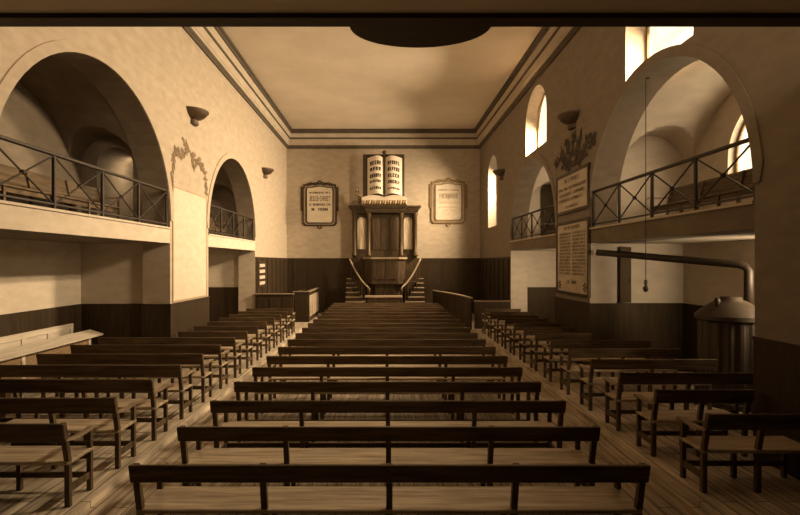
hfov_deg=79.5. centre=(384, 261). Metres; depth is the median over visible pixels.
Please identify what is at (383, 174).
carving
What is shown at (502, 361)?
bench
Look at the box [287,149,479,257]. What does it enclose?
wall
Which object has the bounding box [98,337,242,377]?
bench
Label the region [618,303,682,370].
wainscot
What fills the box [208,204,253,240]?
gallery railing
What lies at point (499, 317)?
bench
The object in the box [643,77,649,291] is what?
pendant lamp
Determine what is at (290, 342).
bench
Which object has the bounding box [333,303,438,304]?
bench
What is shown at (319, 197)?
text panel
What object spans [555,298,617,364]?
wainscot
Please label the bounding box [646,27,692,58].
window
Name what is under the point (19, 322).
wainscot
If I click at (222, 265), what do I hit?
wall
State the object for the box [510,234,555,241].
trim
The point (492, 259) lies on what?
wainscot
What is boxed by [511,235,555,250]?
floor
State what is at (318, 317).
bench
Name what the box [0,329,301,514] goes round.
floor
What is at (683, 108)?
ceiling
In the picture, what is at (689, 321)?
wainscot
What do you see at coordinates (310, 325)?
bench
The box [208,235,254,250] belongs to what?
floor
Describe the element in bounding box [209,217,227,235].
bench
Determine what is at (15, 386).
bench
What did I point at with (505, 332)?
bench
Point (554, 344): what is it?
bench
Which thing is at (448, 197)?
text panel
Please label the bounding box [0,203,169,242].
balcony edge
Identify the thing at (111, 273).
wall
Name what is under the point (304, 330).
bench
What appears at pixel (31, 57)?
trim
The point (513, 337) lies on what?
bench
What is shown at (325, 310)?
bench
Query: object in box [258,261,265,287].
hymn board
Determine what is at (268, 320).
bench
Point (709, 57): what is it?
trim
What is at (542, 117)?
window
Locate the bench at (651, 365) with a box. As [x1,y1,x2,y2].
[578,359,716,410]
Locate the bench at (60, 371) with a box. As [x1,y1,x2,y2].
[0,365,194,419]
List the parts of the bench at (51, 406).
leg, rail, seat, leg, leg, armrest, seat rail, leg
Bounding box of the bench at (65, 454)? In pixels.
[0,422,97,507]
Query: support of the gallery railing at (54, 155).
on the trim at (1, 201)
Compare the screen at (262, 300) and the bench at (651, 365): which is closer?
the bench at (651, 365)
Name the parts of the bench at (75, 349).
rail, seat, leg, leg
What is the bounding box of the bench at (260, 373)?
[252,367,522,418]
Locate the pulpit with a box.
[345,205,424,302]
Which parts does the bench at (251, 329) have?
rail, seat, leg, leg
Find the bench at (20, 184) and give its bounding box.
[0,164,122,218]
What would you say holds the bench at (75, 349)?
on the floor at (38, 496)
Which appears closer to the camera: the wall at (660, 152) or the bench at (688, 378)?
the bench at (688, 378)
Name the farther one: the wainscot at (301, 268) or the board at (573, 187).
the wainscot at (301, 268)
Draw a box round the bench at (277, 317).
[229,314,284,342]
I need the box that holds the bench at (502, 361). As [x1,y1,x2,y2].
[266,356,507,399]
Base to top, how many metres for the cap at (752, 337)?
0.035 m
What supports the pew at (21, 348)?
on the floor at (27, 395)
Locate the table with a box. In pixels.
[365,295,401,302]
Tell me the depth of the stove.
7.91 m
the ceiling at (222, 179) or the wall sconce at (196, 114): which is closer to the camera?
the wall sconce at (196, 114)
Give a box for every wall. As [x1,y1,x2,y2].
[0,27,286,310]
[0,81,80,314]
[81,137,142,303]
[208,186,237,286]
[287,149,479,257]
[480,27,799,344]
[527,185,555,286]
[617,136,682,302]
[683,93,754,305]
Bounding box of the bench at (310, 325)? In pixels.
[308,323,464,346]
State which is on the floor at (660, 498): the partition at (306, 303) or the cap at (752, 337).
the partition at (306, 303)
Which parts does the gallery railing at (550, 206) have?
post, post, handrail, rail, post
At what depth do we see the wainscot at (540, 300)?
17.57 m
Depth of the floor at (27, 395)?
8.48 m
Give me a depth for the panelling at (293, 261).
23.00 m
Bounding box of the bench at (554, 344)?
[542,340,651,381]
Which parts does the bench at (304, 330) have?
rail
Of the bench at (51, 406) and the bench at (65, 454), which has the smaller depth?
the bench at (65, 454)
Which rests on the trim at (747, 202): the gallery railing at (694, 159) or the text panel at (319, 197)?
the gallery railing at (694, 159)
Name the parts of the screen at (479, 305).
panel, panel, cap rail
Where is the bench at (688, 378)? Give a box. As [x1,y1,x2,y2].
[603,372,752,430]
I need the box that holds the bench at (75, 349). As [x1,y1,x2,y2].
[70,345,229,388]
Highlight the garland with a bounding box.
[170,137,207,196]
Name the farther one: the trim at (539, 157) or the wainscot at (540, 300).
the wainscot at (540, 300)
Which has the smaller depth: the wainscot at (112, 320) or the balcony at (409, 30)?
the balcony at (409, 30)
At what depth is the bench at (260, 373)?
7.31 m
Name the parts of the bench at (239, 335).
rail, seat, leg, leg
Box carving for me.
[351,150,406,205]
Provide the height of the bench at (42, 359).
0.850 m
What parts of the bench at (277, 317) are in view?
rail, leg, leg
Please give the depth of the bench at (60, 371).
7.21 m
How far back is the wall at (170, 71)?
10.74 m
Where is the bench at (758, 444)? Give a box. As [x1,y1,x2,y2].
[676,413,799,492]
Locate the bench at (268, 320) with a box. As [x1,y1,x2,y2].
[219,318,277,347]
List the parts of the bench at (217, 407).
leg, leg, leg, seat, leg, rail, leg, leg, leg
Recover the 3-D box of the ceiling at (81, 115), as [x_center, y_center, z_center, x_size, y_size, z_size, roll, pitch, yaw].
[-6.000,-2.750,8.100,1.400,1.300,5.000,0,0,0]
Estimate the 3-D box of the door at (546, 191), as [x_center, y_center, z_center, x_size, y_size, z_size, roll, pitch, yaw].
[6.000,-1.810,17.550,0.600,2.180,0.100,0,0,0]
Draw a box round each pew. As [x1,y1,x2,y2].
[0,323,102,397]
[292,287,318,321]
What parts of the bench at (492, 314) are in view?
leg, rail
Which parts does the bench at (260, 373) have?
leg, leg, leg, seat, rail, leg, leg, leg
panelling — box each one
[257,259,287,292]
[288,260,478,308]
[479,259,508,299]
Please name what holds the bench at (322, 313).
on the floor at (660, 498)
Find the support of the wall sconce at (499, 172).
attached to the wall at (588, 74)
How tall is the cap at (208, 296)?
0.035 m
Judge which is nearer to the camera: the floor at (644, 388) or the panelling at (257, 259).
the floor at (644, 388)
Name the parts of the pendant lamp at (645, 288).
cord, bulb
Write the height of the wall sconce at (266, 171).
0.350 m
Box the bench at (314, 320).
[313,319,459,322]
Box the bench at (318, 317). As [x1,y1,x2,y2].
[317,316,454,318]
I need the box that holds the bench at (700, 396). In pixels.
[633,389,754,456]
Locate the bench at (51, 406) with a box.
[0,397,138,468]
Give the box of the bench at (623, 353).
[558,348,680,394]
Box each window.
[538,92,546,146]
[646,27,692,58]
[734,123,751,172]
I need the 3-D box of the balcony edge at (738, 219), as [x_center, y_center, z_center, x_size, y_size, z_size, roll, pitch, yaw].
[5.625,-0.565,8.300,2.150,0.310,5.000,0,0,0]
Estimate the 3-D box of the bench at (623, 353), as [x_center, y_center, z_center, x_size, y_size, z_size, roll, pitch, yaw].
[4.265,1.965,8.819,1.990,0.850,0.569,0,0,0]
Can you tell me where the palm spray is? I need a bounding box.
[554,127,596,171]
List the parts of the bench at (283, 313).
rail, leg, leg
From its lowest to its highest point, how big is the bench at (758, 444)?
0.850 m
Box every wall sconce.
[186,106,208,126]
[262,167,273,178]
[493,169,504,179]
[557,110,579,130]
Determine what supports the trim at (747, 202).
attached to the wall at (588, 74)
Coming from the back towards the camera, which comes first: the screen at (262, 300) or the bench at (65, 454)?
the screen at (262, 300)
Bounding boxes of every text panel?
[301,180,338,228]
[429,178,467,226]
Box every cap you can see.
[140,296,209,305]
[288,258,478,258]
[554,296,618,304]
[751,336,799,348]
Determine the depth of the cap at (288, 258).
23.02 m
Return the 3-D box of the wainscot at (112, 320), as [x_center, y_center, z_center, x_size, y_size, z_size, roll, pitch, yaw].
[-5.997,1.685,11.600,1.405,1.530,2.060,0,0,0]
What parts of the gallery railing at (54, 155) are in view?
post, handrail, rail, post, post, post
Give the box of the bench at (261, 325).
[207,322,270,353]
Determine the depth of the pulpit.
22.20 m
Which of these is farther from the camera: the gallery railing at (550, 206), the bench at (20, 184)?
the gallery railing at (550, 206)
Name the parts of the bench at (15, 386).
leg, rail, leg, seat, leg, armrest, leg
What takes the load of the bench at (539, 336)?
on the floor at (725, 495)
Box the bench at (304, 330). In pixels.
[302,328,470,346]
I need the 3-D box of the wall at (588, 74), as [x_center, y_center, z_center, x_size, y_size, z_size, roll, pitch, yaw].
[4.850,-1.925,10.185,0.600,8.750,26.370,0,0,0]
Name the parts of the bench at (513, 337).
leg, leg, seat, rail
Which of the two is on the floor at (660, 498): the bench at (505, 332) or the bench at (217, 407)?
the bench at (217, 407)
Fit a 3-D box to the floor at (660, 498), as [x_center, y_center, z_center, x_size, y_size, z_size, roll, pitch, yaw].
[0.000,2.550,10.035,14.000,0.200,26.670,0,0,0]
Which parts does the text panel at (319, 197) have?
text panel, frame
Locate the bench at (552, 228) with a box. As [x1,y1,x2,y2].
[542,223,555,233]
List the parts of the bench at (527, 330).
leg, leg, seat, rail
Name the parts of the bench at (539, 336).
leg, leg, seat, rail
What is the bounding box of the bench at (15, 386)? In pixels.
[0,379,169,440]
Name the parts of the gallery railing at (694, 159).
post, post, post, handrail, rail, post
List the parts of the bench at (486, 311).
leg, rail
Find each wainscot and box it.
[0,304,80,336]
[81,304,140,344]
[141,298,208,336]
[208,287,237,321]
[255,258,286,292]
[287,259,478,312]
[479,258,510,299]
[527,287,555,322]
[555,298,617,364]
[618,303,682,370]
[683,303,702,372]
[753,339,799,480]
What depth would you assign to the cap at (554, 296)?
10.65 m
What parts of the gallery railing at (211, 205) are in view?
post, rail, handrail, post, post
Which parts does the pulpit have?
handrail, panel frame, arched panel, desk panel, desk panel, newel post, panel frame, arched panel, handrail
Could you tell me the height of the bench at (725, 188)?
0.850 m
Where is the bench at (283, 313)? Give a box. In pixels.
[238,311,289,337]
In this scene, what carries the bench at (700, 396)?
on the floor at (725, 495)
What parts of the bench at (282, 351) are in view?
seat, rail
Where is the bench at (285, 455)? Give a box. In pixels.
[177,425,600,485]
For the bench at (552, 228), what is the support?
on the floor at (548, 242)
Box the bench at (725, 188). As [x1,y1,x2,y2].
[647,168,753,214]
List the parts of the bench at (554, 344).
leg, leg, seat rail, seat, rail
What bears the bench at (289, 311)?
on the floor at (38, 496)
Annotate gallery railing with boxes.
[0,134,167,226]
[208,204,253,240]
[512,204,555,240]
[592,138,754,226]
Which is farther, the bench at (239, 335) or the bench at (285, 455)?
the bench at (239, 335)
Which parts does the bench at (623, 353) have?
leg, leg, leg, seat, rail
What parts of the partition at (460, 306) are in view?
panel, cap rail, panel, panel, panel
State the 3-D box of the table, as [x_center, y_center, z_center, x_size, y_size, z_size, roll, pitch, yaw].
[-0.060,1.935,20.170,1.600,1.030,0.780,0,0,0]
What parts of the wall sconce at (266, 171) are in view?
lamp shade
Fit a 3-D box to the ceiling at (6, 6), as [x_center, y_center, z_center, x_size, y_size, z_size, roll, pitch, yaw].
[-0.075,-2.140,0.470,9.250,0.200,6.940,0,0,0]
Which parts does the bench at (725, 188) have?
armrest, leg, seat, leg, seat rail, rail, leg, leg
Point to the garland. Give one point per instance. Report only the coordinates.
(187, 150)
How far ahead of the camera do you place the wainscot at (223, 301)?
17.57 m
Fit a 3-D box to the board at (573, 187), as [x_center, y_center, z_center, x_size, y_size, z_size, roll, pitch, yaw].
[4.520,-1.700,11.630,0.060,1.000,2.000,0,0,0]
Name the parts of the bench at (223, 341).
rail, seat, leg, leg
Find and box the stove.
[595,249,754,412]
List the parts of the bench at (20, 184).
leg, leg, rail, seat rail, seat, leg, leg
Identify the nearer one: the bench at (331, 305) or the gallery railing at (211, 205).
the gallery railing at (211, 205)
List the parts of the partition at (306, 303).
panel, panel, panel, panel, panel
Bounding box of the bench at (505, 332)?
[500,319,548,348]
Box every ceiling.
[0,0,799,12]
[19,56,130,166]
[213,165,233,193]
[222,27,541,128]
[532,166,549,192]
[628,60,731,167]
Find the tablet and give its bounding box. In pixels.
[172,186,206,301]
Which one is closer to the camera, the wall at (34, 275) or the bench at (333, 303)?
the wall at (34, 275)
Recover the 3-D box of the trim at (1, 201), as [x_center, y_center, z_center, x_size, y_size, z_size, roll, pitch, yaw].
[-4.715,-0.738,8.100,0.090,0.035,4.836,0,0,0]
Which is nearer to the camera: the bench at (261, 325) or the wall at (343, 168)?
the bench at (261, 325)
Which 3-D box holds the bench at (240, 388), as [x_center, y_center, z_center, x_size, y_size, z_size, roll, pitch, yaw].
[0.035,2.025,6.699,4.110,0.850,0.569,0,0,0]
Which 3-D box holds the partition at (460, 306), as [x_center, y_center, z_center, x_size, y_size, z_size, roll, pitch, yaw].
[2.745,1.869,19.763,0.280,1.162,4.704,0,0,-11]
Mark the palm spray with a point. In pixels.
(579, 156)
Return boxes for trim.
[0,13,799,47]
[0,40,173,220]
[0,200,170,228]
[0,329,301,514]
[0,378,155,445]
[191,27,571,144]
[207,153,256,236]
[208,234,255,241]
[214,27,549,132]
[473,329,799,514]
[509,153,557,236]
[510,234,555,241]
[586,44,763,216]
[590,201,754,228]
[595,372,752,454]
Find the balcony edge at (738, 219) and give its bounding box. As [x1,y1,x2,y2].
[591,204,754,243]
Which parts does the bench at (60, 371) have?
leg, leg, rail, leg, seat, leg, armrest, leg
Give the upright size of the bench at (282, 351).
0.850 m
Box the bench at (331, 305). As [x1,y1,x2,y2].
[331,305,440,306]
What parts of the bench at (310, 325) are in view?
rail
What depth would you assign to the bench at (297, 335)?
10.83 m
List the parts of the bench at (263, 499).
leg, armrest, leg, leg, seat, leg, rail, leg, leg, armrest, leg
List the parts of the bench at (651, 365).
leg, armrest, leg, seat, leg, rail, leg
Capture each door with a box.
[541,184,555,235]
[619,247,630,302]
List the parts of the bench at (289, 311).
rail, leg, leg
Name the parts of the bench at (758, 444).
leg, seat rail, armrest, leg, leg, seat, rail, leg, leg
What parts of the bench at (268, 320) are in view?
rail, leg, leg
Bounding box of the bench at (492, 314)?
[487,312,528,338]
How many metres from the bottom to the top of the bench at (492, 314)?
0.850 m
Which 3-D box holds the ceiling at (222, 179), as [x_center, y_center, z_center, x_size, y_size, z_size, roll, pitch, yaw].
[-6.000,-2.750,15.100,1.400,1.300,5.000,0,0,0]
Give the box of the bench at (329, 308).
[328,307,443,309]
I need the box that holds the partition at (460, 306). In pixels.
[432,290,472,329]
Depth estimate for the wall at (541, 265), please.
17.60 m
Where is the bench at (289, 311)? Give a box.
[246,309,294,333]
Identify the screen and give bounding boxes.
[254,293,293,328]
[474,300,511,328]
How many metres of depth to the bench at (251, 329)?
11.56 m
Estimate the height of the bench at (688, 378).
0.850 m
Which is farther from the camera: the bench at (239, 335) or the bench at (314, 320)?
the bench at (314, 320)
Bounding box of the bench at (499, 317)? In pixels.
[493,315,537,343]
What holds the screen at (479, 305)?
on the floor at (660, 498)
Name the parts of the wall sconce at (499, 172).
lamp shade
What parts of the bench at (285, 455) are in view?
leg, leg, leg, seat, leg, rail, leg, leg, leg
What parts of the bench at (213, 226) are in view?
rail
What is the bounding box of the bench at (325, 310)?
[325,310,446,311]
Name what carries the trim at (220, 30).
attached to the ceiling at (317, 77)
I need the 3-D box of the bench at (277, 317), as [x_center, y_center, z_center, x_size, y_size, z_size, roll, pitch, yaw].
[-3.830,1.965,14.441,1.540,0.850,0.569,0,0,0]
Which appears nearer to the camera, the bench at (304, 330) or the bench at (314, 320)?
the bench at (304, 330)
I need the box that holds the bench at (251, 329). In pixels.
[193,326,262,360]
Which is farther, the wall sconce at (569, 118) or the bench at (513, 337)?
the bench at (513, 337)
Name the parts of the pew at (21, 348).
panel, panel moulding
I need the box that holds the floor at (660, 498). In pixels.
[82,313,708,514]
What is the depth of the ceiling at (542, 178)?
16.66 m
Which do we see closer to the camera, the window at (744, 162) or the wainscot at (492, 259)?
the window at (744, 162)
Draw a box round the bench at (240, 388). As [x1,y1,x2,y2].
[234,381,541,441]
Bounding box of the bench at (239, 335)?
[178,331,253,368]
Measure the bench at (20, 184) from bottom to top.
0.850 m
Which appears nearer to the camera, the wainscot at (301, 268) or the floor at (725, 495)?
the floor at (725, 495)
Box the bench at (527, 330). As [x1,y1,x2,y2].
[518,327,574,362]
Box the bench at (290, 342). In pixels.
[287,339,485,355]
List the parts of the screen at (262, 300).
panel, cap rail, panel, panel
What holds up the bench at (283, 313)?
on the floor at (38, 496)
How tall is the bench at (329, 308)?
0.850 m
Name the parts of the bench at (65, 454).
leg, rail, seat, leg, armrest, seat rail, leg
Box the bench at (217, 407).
[210,400,565,447]
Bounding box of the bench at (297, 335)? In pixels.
[295,333,477,346]
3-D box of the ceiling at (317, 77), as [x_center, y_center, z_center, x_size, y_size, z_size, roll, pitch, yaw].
[-0.075,-6.400,10.185,10.450,0.200,26.370,0,0,0]
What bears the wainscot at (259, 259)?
attached to the wall at (170, 71)
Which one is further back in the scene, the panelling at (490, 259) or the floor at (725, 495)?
the panelling at (490, 259)
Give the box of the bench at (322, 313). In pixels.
[321,312,450,315]
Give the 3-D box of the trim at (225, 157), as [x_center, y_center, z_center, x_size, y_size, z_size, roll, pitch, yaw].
[-4.692,-2.130,15.100,0.035,2.460,4.901,0,0,0]
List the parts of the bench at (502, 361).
leg, leg, seat, rail, leg, leg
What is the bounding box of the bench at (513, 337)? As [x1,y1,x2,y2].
[509,323,560,354]
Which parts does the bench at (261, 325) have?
rail, seat, leg, leg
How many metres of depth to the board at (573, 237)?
11.45 m
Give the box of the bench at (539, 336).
[529,333,590,370]
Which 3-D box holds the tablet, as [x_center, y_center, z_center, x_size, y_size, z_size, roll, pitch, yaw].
[-4.690,-0.400,11.630,0.020,2.580,2.000,0,0,0]
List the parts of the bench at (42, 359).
leg, leg, rail, seat, leg, leg, armrest, leg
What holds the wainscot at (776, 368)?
attached to the wall at (588, 74)
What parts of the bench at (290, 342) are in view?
seat, rail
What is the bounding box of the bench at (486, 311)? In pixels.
[481,309,520,333]
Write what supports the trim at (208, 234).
attached to the wall at (170, 71)
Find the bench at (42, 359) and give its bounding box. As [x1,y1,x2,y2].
[36,354,213,402]
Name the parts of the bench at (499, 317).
leg, leg, rail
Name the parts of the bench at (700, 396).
leg, armrest, leg, seat, leg, rail, leg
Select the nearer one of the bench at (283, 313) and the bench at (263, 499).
the bench at (263, 499)
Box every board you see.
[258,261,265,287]
[556,162,590,215]
[556,217,590,297]
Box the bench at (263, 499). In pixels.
[128,462,650,514]
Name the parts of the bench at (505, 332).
leg, leg, seat, rail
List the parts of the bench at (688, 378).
leg, armrest, leg, seat, leg, rail, leg, leg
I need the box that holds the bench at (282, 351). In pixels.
[278,347,495,381]
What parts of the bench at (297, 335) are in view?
rail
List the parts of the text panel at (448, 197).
text panel, frame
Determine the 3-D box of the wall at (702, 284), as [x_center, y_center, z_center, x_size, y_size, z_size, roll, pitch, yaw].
[6.850,-0.750,11.700,0.300,6.400,13.000,0,0,0]
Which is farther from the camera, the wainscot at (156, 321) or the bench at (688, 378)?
the wainscot at (156, 321)

